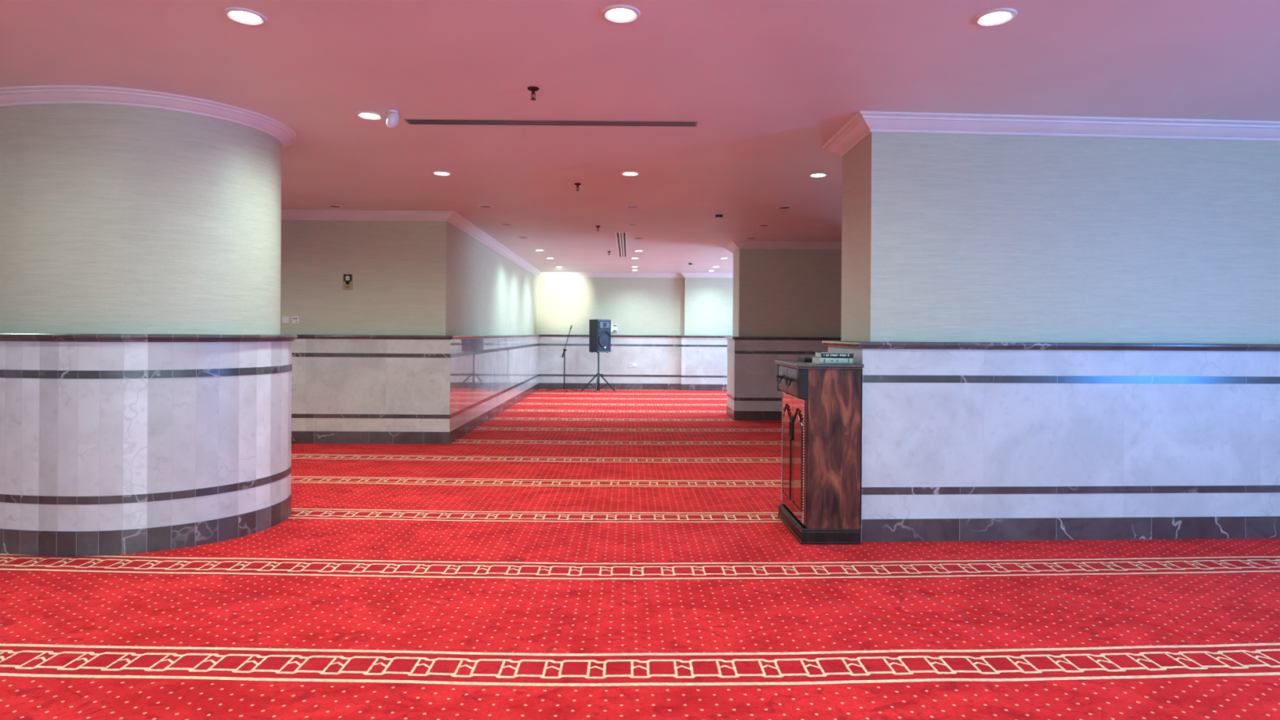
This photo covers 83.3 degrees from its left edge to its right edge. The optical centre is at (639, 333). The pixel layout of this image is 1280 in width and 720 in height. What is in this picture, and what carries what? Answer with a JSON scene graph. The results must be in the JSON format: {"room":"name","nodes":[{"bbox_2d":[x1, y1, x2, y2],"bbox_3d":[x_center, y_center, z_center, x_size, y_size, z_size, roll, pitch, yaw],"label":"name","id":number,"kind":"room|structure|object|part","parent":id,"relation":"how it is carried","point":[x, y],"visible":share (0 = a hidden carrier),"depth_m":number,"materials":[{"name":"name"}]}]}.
{"room":"mosque","nodes":[
{"label":"mosque","id":0,"kind":"room"},
{"bbox_2d":[280,219,540,431],"bbox_3d":[-5.297,-0.087,13.418,5.805,2.900,9.010,0,0,-1],"label":"wall","id":1,"kind":"structure","parent":0,"point":[435,330],"depth_m":9.06,"materials":[{"name":"paint"}]},
{"bbox_2d":[282,316,289,323],"bbox_3d":[-4.447,-0.168,9.037,0.090,0.090,0.014,0,0,-1],"label":"wall switch","id":2,"kind":"object","parent":1,"relation":"attached to","point":[285,319],"visible":1,"depth_m":9.03,"materials":[{"name":"white plastic"}]},
{"bbox_2d":[291,316,298,323],"bbox_3d":[-4.327,-0.167,9.040,0.090,0.090,0.012,0,0,-1],"label":"wall socket","id":3,"kind":"object","parent":1,"relation":"attached to","point":[294,319],"visible":1,"depth_m":9.04,"materials":[{"name":"white plastic"}]},
{"bbox_2d":[342,274,352,289],"bbox_3d":[-3.675,-0.646,9.049,0.124,0.200,0.014,0,0,-1],"label":"wall sign","id":4,"kind":"object","parent":1,"relation":"attached to","point":[347,278],"visible":1,"depth_m":9.05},
{"bbox_2d":[280,209,541,276],"bbox_3d":[-5.283,-1.484,13.414,5.813,0.105,9.018,0,0,-1],"label":"trim","id":5,"kind":"structure","parent":1,"relation":"attached to","point":[453,218],"depth_m":9.03,"materials":[{"name":"white paint"}]},
{"bbox_2d":[291,382,539,444],"bbox_3d":[-5.324,1.287,13.435,5.771,0.152,8.976,0,0,-1],"label":"baseboard","id":6,"kind":"structure","parent":1,"relation":"attached to","point":[297,437],"depth_m":8.98,"materials":[{"name":"stone"}]},
{"bbox_3d":[-5.322,0.633,13.438,5.765,1.160,8.970,0,0,-1],"label":"dado panel","id":7,"kind":"part","parent":1,"relation":"part of","materials":[{"name":"beige stone"}]},
{"bbox_2d":[536,276,733,384],"bbox_3d":[-0.766,-0.055,17.961,15.000,2.900,0.460,0,0,-1],"label":"wall","id":8,"kind":"structure","parent":0,"point":[674,330],"depth_m":17.93,"materials":[{"name":"paper"}]},
{"bbox_2d":[610,324,617,332],"bbox_3d":[-0.646,-0.124,17.974,0.160,0.190,0.034,0,0,-1],"label":"control box","id":9,"kind":"object","parent":8,"relation":"attached to","point":[613,327],"visible":1,"depth_m":17.96,"materials":[{"name":"white plastic"}]},
{"bbox_2d":[538,382,727,390],"bbox_3d":[2.078,1.339,17.920,9.295,0.152,0.226,0,0,-1],"label":"baseboard","id":10,"kind":"structure","parent":8,"relation":"attached to","point":[542,385],"depth_m":17.89,"materials":[{"name":"stone"}]},
{"bbox_3d":[2.082,0.685,17.923,9.295,1.160,0.220,0,0,-1],"label":"dado panel","id":11,"kind":"part","parent":8,"relation":"part of","materials":[{"name":"beige stone"}]},
{"bbox_2d":[537,271,733,277],"bbox_3d":[2.097,-1.433,17.899,9.295,0.105,0.268,0,0,-1],"label":"trim","id":12,"kind":"structure","parent":8,"relation":"attached to","point":[542,273],"depth_m":17.90,"materials":[{"name":"white paint"}]},
{"bbox_2d":[0,389,1279,719],"bbox_3d":[-0.607,1.456,6.492,15.400,0.120,23.400,0,0,-1],"label":"floor","id":13,"kind":"structure","parent":0,"point":[586,554],"depth_m":3.70,"materials":[{"name":"carpet"}]},
{"bbox_2d":[0,85,297,555],"bbox_3d":[-3.725,-0.076,5.236,2.307,2.900,1.663,0,0,-1],"label":"column","id":14,"kind":"structure","parent":13,"relation":"on","point":[146,365],"depth_m":4.57,"materials":[{"name":"paper"}]},
{"bbox_3d":[-3.735,1.298,5.235,2.237,0.152,1.592,0,0,-1],"label":"baseboard","id":15,"kind":"part","parent":14,"relation":"part of","materials":[{"name":"stone"}]},
{"bbox_3d":[-3.730,0.635,5.235,2.225,1.178,1.580,0,0,-1],"label":"dado panel","id":16,"kind":"part","parent":14,"relation":"part of","materials":[{"name":"beige stone"}]},
{"bbox_3d":[-3.715,-1.485,5.235,2.270,0.082,1.625,0,0,-1],"label":"crown moulding","id":17,"kind":"part","parent":14,"relation":"part of","materials":[{"name":"white paint"}]},
{"bbox_2d":[546,329,577,391],"bbox_3d":[-1.867,0.645,17.289,0.633,1.483,0.402,0,0,31],"label":"microphone stand","id":18,"kind":"object","parent":13,"relation":"on","point":[564,349],"visible":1,"depth_m":17.30,"materials":[{"name":"black metal"}]},
{"bbox_2d":[581,351,615,392],"bbox_3d":[-0.977,0.921,17.198,0.799,0.944,0.385,0,0,-19],"label":"speaker stand","id":19,"kind":"object","parent":13,"relation":"on","point":[597,388],"visible":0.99,"depth_m":17.31,"materials":[{"name":"black metal"}]},
{"bbox_3d":[-1.216,1.183,17.290,0.399,0.408,0.034,0,0,-15],"label":"leg","id":20,"kind":"part","parent":19,"relation":"part of","materials":[{"name":"black metal"}]},
{"bbox_3d":[-1.025,1.185,17.151,0.034,0.406,0.351,0,0,7],"label":"leg","id":21,"kind":"part","parent":19,"relation":"part of","materials":[{"name":"black metal"}]},
{"bbox_2d":[589,319,611,353],"bbox_3d":[-0.981,0.069,17.334,0.454,0.802,0.444,0,0,-44],"label":"loudspeaker","id":22,"kind":"object","parent":19,"relation":"on","point":[599,329],"visible":0.99,"depth_m":17.17,"materials":[{"name":"black plastic"}]},
{"bbox_2d":[598,332,610,347],"bbox_3d":[-0.839,0.164,17.186,0.370,0.370,0.022,0,0,-44],"label":"grille","id":23,"kind":"object","parent":22,"relation":"attached to","point":[604,338],"depth_m":17.18,"materials":[{"name":"black metal"}]},
{"bbox_3d":[-0.782,1.187,17.304,0.399,0.408,0.034,0,0,11],"label":"leg","id":24,"kind":"part","parent":19,"relation":"part of","materials":[{"name":"black metal"}]},
{"bbox_2d":[774,360,863,544],"bbox_3d":[1.251,0.806,5.176,0.467,1.205,0.757,0,0,-1],"label":"cabinet","id":25,"kind":"object","parent":13,"relation":"on","point":[821,402],"visible":1,"depth_m":4.82,"materials":[{"name":"brown wood"}]},
{"bbox_3d":[1.072,0.340,5.509,0.040,0.200,0.045,0,0,-1],"label":"corner post","id":26,"kind":"part","parent":25,"relation":"part of","materials":[{"name":"brown wood"}]},
{"bbox_3d":[1.037,0.341,5.324,0.037,0.064,0.136,0,0,-1],"label":"bail handle","id":27,"kind":"part","parent":25,"relation":"part of","materials":[{"name":"brown metal"}]},
{"bbox_3d":[1.062,0.336,5.325,0.015,0.182,0.302,0,0,-1],"label":"drawer","id":28,"kind":"part","parent":25,"relation":"part of","materials":[{"name":"wood"}]},
{"bbox_3d":[1.092,0.866,5.351,0.007,0.691,0.267,0,0,-1],"label":"panel moulding","id":29,"kind":"part","parent":25,"relation":"part of","materials":[{"name":"brown wood"}]},
{"bbox_3d":[1.103,0.870,5.351,0.021,0.840,0.350,0,0,-1],"label":"door","id":30,"kind":"part","parent":25,"relation":"part of","materials":[{"name":"brown wood"}]},
{"bbox_3d":[1.042,0.341,5.017,0.037,0.064,0.136,0,0,-1],"label":"bail handle","id":31,"kind":"part","parent":25,"relation":"part of","materials":[{"name":"brown metal"}]},
{"bbox_3d":[1.085,0.681,5.192,0.025,0.178,0.049,0,0,-1],"label":"ring pull","id":32,"kind":"part","parent":25,"relation":"part of","materials":[{"name":"brown metal"}]},
{"bbox_3d":[1.086,0.681,5.157,0.025,0.178,0.049,0,0,-1],"label":"ring pull","id":33,"kind":"part","parent":25,"relation":"part of","materials":[{"name":"brown metal"}]},
{"bbox_3d":[1.067,0.337,5.017,0.015,0.182,0.302,0,0,-1],"label":"drawer","id":34,"kind":"part","parent":25,"relation":"part of","materials":[{"name":"wood"}]},
{"bbox_3d":[1.097,0.866,4.998,0.007,0.691,0.267,0,0,-1],"label":"panel moulding","id":35,"kind":"part","parent":25,"relation":"part of","materials":[{"name":"brown wood"}]},
{"bbox_3d":[1.108,0.870,4.998,0.021,0.840,0.350,0,0,-1],"label":"door","id":36,"kind":"part","parent":25,"relation":"part of","materials":[{"name":"brown wood"}]},
{"bbox_3d":[1.082,0.340,4.839,0.040,0.200,0.045,0,0,-1],"label":"corner post","id":37,"kind":"part","parent":25,"relation":"part of","materials":[{"name":"brown wood"}]},
{"bbox_2d":[796,356,812,361],"bbox_3d":[1.224,0.189,5.202,0.130,0.030,0.165,0,0,-7],"label":"book","id":38,"kind":"object","parent":25,"relation":"on","point":[799,358],"visible":0.49,"depth_m":5.14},
{"bbox_3d":[1.266,0.222,5.176,0.445,0.037,0.757,0,0,-1],"label":"panel","id":39,"kind":"part","parent":25,"relation":"part of","materials":[{"name":"brown wood"}]},
{"bbox_2d":[811,356,852,363],"bbox_3d":[1.321,0.185,4.960,0.226,0.038,0.197,0,0,-3],"label":"book","id":40,"kind":"object","parent":25,"relation":"on","point":[817,360],"visible":0.96,"depth_m":4.87,"materials":[{"name":"teal paper"}]},
{"bbox_2d":[815,351,853,358],"bbox_3d":[1.332,0.148,4.950,0.217,0.036,0.182,0,0,0],"label":"book","id":41,"kind":"object","parent":40,"relation":"on","point":[818,354],"visible":1,"depth_m":4.86,"materials":[{"name":"paper"}]},
{"bbox_2d":[0,0,1279,273],"bbox_3d":[-0.585,-1.579,6.492,15.400,0.150,23.400,0,0,-1],"label":"ceiling","id":42,"kind":"structure","parent":0,"point":[766,84],"depth_m":4.28,"materials":[{"name":"white paint"}]},
{"bbox_2d":[222,7,266,25],"bbox_3d":[-1.881,-1.508,3.432,0.184,0.011,0.184,0,0,-1],"label":"recessed light","id":43,"kind":"object","parent":42,"relation":"in","point":[242,15],"visible":1,"depth_m":3.42,"materials":[{"name":"white glass"}]},
{"bbox_2d":[326,204,342,208],"bbox_3d":[-3.658,-1.520,8.627,0.184,0.011,0.184,0,0,-1],"label":"recessed light","id":44,"kind":"object","parent":42,"relation":"in","point":[328,206],"visible":1,"depth_m":8.62,"materials":[{"name":"grey glass"}]},
{"bbox_2d":[355,111,383,119],"bbox_3d":[-1.874,-1.508,4.993,0.184,0.011,0.184,0,0,-1],"label":"recessed light","id":45,"kind":"object","parent":42,"relation":"in","point":[369,115],"visible":1,"depth_m":4.99,"materials":[{"name":"white"}]},
{"bbox_2d":[386,110,399,128],"bbox_3d":[-1.683,-1.454,4.905,0.081,0.115,0.093,0,0,-1],"label":"ceiling sensor","id":46,"kind":"object","parent":42,"relation":"attached to","point":[393,120],"visible":1,"depth_m":4.88,"materials":[{"name":"white plastic"}]},
{"bbox_2d":[431,170,451,175],"bbox_3d":[-1.871,-1.508,6.793,0.184,0.011,0.184,0,0,-1],"label":"recessed light","id":47,"kind":"object","parent":42,"relation":"in","point":[435,172],"visible":1,"depth_m":6.78,"materials":[{"name":"white"}]},
{"bbox_2d":[477,204,493,208],"bbox_3d":[-1.837,-1.507,8.553,0.184,0.011,0.184,0,0,-1],"label":"recessed light","id":48,"kind":"object","parent":42,"relation":"in","point":[479,206],"visible":1,"depth_m":8.54,"materials":[{"name":"grey glass"}]},
{"bbox_2d":[499,222,513,225],"bbox_3d":[-1.847,-1.508,9.963,0.184,0.011,0.184,0,0,-1],"label":"recessed light","id":49,"kind":"object","parent":42,"relation":"in","point":[501,224],"visible":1,"depth_m":9.95,"materials":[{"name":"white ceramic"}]},
{"bbox_2d":[527,86,538,100],"bbox_3d":[-0.655,-1.469,4.421,0.072,0.071,0.072,0,0,-1],"label":"sprinkler","id":50,"kind":"object","parent":42,"relation":"attached to","point":[532,89],"visible":1,"depth_m":4.41,"materials":[{"name":"brown metal"}]},
{"bbox_3d":[-0.655,-1.463,4.421,0.026,0.056,0.020,0,0,34],"label":"frame","id":51,"kind":"part","parent":50,"relation":"part of","materials":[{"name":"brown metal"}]},
{"bbox_2d":[404,119,697,126],"bbox_3d":[-0.628,-1.502,5.141,2.075,0.004,0.120,0,0,0],"label":"ceiling vent","id":52,"kind":"object","parent":42,"relation":"in","point":[411,122],"visible":1,"depth_m":5.14,"materials":[{"name":"grey metal"}]},
{"bbox_2d":[573,182,581,191],"bbox_3d":[-0.627,-1.469,7.241,0.072,0.071,0.072,0,0,-1],"label":"sprinkler","id":53,"kind":"object","parent":42,"relation":"attached to","point":[577,184],"visible":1,"depth_m":7.23,"materials":[{"name":"brown metal"}]},
{"bbox_2d":[601,4,640,22],"bbox_3d":[-0.090,-1.495,3.379,0.184,0.011,0.184,0,0,-1],"label":"recessed light","id":54,"kind":"object","parent":42,"relation":"in","point":[614,13],"visible":1,"depth_m":3.37,"materials":[{"name":"white"}]},
{"bbox_2d":[614,231,627,257],"bbox_3d":[-0.309,-1.500,12.437,0.180,0.004,3.520,0,0,-1],"label":"ceiling vent","id":55,"kind":"object","parent":42,"relation":"in","point":[620,237],"visible":1,"depth_m":12.05,"materials":[{"name":"white metal"}]},
{"bbox_2d":[620,171,639,176],"bbox_3d":[-0.090,-1.495,6.749,0.184,0.011,0.184,0,0,-1],"label":"recessed light","id":56,"kind":"object","parent":42,"relation":"in","point":[624,173],"visible":1,"depth_m":6.74,"materials":[{"name":"white"}]},
{"bbox_2d":[624,204,639,208],"bbox_3d":[-0.096,-1.495,8.489,0.184,0.011,0.184,0,0,-1],"label":"recessed light","id":57,"kind":"object","parent":42,"relation":"in","point":[625,206],"visible":1,"depth_m":8.47,"materials":[{"name":"grey glass"}]},
{"bbox_2d":[625,222,639,225],"bbox_3d":[-0.106,-1.495,9.879,0.184,0.011,0.184,0,0,-1],"label":"recessed light","id":58,"kind":"object","parent":42,"relation":"in","point":[627,224],"visible":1,"depth_m":9.87,"materials":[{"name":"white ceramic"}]},
{"bbox_2d":[714,213,723,218],"bbox_3d":[0.987,-1.466,9.005,0.110,0.055,0.110,0,0,-1],"label":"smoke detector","id":59,"kind":"object","parent":42,"relation":"attached to","point":[718,215],"visible":1,"depth_m":8.97,"materials":[{"name":"black plastic"}]},
{"bbox_2d":[745,236,756,239],"bbox_3d":[1.734,-1.482,11.227,0.184,0.011,0.184,0,0,-1],"label":"recessed light","id":60,"kind":"object","parent":42,"relation":"in","point":[750,237],"visible":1,"depth_m":11.18,"materials":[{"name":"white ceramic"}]},
{"bbox_2d":[756,224,770,226],"bbox_3d":[1.704,-1.483,9.916,0.184,0.011,0.184,0,0,-1],"label":"recessed light","id":61,"kind":"object","parent":42,"relation":"in","point":[758,225],"visible":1,"depth_m":9.93,"materials":[{"name":"grey glass"}]},
{"bbox_2d":[776,205,791,209],"bbox_3d":[1.704,-1.483,8.506,0.184,0.011,0.184,0,0,-1],"label":"recessed light","id":62,"kind":"object","parent":42,"relation":"in","point":[783,207],"visible":1,"depth_m":8.51,"materials":[{"name":"grey glass"}]},
{"bbox_2d":[808,172,827,177],"bbox_3d":[1.670,-1.483,6.755,0.184,0.011,0.184,0,0,-1],"label":"recessed light","id":63,"kind":"object","parent":42,"relation":"in","point":[817,175],"visible":1,"depth_m":6.75,"materials":[{"name":"white"}]},
{"bbox_2d":[973,8,1017,26],"bbox_3d":[1.670,-1.483,3.385,0.184,0.011,0.184,0,0,-1],"label":"recessed light","id":64,"kind":"object","parent":42,"relation":"in","point":[997,16],"visible":1,"depth_m":3.38,"materials":[{"name":"white"}]},
{"bbox_2d":[724,248,841,411],"bbox_3d":[3.015,-0.029,12.141,3.050,2.900,0.950,0,0,-1],"label":"wall","id":65,"kind":"structure","parent":0,"point":[787,302],"depth_m":11.77,"materials":[{"name":"paint"}]},
{"bbox_2d":[726,405,782,420],"bbox_3d":[3.006,1.345,12.141,2.982,0.152,0.882,0,0,-1],"label":"baseboard","id":66,"kind":"structure","parent":65,"relation":"attached to","point":[734,415],"depth_m":11.68,"materials":[{"name":"stone"}]},
{"bbox_3d":[3.010,0.691,12.141,2.970,1.160,0.870,0,0,-1],"label":"dado panel","id":67,"kind":"part","parent":65,"relation":"part of","materials":[{"name":"beige stone"}]},
{"bbox_2d":[724,240,841,253],"bbox_3d":[3.025,-1.426,12.141,3.066,0.105,0.966,0,0,-1],"label":"trim","id":68,"kind":"structure","parent":65,"relation":"attached to","point":[734,246],"depth_m":11.72,"materials":[{"name":"white paint"}]},
{"bbox_2d":[822,132,1279,519],"bbox_3d":[4.194,-0.021,5.338,5.465,2.900,0.930,0,0,-1],"label":"wall","id":69,"kind":"structure","parent":0,"point":[1038,326],"depth_m":5.00,"materials":[{"name":"paper"}]},
{"bbox_2d":[822,111,1279,157],"bbox_3d":[4.200,-1.418,5.338,5.473,0.105,0.946,0,0,-1],"label":"trim","id":70,"kind":"structure","parent":69,"relation":"attached to","point":[863,123],"depth_m":4.97,"materials":[{"name":"white paint"}]},
{"bbox_3d":[4.208,0.700,5.339,5.423,1.160,0.848,0,0,-1],"label":"dado panel","id":71,"kind":"part","parent":69,"relation":"part of","materials":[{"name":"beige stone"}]},
{"bbox_2d":[859,515,1279,542],"bbox_3d":[4.201,1.353,5.339,5.429,0.152,0.860,0,0,-1],"label":"baseboard","id":72,"kind":"structure","parent":69,"relation":"attached to","point":[1260,526],"depth_m":4.95,"materials":[{"name":"stone"}]}
]}

